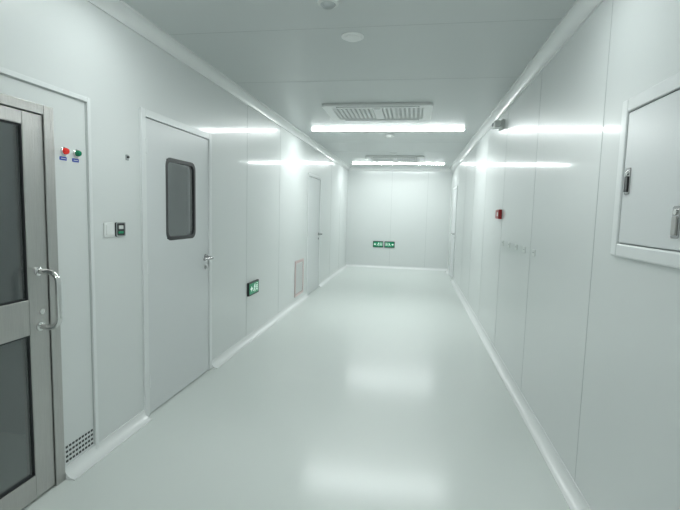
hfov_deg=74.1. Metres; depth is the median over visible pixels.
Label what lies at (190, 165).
window gasket
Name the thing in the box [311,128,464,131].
strip light
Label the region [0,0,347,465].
wall
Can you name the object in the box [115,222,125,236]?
switch
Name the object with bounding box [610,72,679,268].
electrical panel
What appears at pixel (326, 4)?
smoke detector
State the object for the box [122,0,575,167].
ceiling
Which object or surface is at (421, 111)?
air conditioner
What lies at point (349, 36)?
smoke detector
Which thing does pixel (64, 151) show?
lamp
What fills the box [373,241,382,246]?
exit sign
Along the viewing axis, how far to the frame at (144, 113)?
3.07 m
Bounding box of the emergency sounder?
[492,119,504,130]
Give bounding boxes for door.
[0,105,62,509]
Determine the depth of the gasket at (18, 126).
2.10 m
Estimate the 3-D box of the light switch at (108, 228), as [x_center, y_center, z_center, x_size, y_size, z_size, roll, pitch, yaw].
[-1.360,-0.148,2.651,0.013,0.086,0.086,2,6,9]
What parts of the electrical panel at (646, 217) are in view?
latch plate, lock plate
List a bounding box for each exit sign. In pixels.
[247,279,258,296]
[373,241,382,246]
[384,241,394,247]
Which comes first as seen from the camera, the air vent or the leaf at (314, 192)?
the air vent
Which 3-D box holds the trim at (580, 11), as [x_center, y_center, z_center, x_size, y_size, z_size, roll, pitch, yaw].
[1.498,-1.434,3.538,0.080,0.080,16.100,2,6,9]
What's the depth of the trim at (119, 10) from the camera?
3.44 m
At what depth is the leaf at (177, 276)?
3.41 m
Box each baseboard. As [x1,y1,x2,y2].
[65,264,347,480]
[346,264,447,270]
[445,269,590,509]
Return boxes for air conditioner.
[322,102,432,120]
[365,156,423,161]
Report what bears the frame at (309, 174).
attached to the wall at (260, 169)
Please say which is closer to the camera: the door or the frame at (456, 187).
the door
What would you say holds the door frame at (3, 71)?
attached to the wall at (260, 169)
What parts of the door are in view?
handle collar, handle collar, pull handle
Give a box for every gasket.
[0,119,34,498]
[165,158,195,239]
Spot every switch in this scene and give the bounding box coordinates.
[103,222,113,236]
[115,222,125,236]
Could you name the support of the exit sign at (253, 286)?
attached to the wall at (260, 169)
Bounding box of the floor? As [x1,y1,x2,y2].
[0,267,569,509]
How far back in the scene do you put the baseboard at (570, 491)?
3.05 m
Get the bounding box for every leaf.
[146,118,208,412]
[307,176,319,294]
[450,189,456,277]
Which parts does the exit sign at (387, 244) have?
panel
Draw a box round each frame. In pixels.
[0,93,65,485]
[139,107,211,416]
[306,173,320,293]
[449,185,457,278]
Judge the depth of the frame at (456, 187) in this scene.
9.93 m
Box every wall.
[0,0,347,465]
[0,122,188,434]
[346,171,451,267]
[448,0,679,509]
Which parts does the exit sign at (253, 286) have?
panel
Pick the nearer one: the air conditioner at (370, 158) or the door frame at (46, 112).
the door frame at (46, 112)
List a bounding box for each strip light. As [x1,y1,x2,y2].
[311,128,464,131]
[352,163,444,164]
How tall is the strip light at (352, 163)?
0.023 m
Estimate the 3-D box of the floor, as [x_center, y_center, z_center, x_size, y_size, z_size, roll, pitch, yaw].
[-0.538,1.101,4.109,5.670,0.100,16.300,2,6,9]
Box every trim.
[86,0,350,170]
[349,167,451,171]
[449,0,603,171]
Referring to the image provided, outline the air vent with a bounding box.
[294,258,303,297]
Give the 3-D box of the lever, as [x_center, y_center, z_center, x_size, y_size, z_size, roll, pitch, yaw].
[-1.114,0.029,3.830,0.037,0.028,0.149,2,6,9]
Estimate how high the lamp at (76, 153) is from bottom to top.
0.067 m
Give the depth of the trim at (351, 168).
11.60 m
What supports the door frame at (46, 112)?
attached to the wall at (260, 169)
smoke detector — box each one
[317,0,338,9]
[341,32,363,41]
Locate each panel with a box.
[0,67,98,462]
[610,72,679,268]
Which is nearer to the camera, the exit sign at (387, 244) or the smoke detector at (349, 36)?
the smoke detector at (349, 36)
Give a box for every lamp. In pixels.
[59,147,69,160]
[72,149,81,162]
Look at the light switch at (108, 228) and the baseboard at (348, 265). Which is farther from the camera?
the baseboard at (348, 265)
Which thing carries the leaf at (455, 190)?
attached to the wall at (589, 336)
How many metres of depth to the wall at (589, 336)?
2.38 m
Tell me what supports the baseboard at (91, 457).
attached to the wall at (260, 169)
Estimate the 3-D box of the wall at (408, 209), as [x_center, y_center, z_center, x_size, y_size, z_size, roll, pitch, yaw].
[1.514,-0.949,11.824,2.870,2.620,0.101,2,6,9]
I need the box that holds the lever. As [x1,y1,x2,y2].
[203,256,213,260]
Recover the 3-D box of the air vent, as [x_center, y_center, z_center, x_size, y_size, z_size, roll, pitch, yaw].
[-0.697,0.353,7.162,0.110,0.560,0.520,2,6,9]

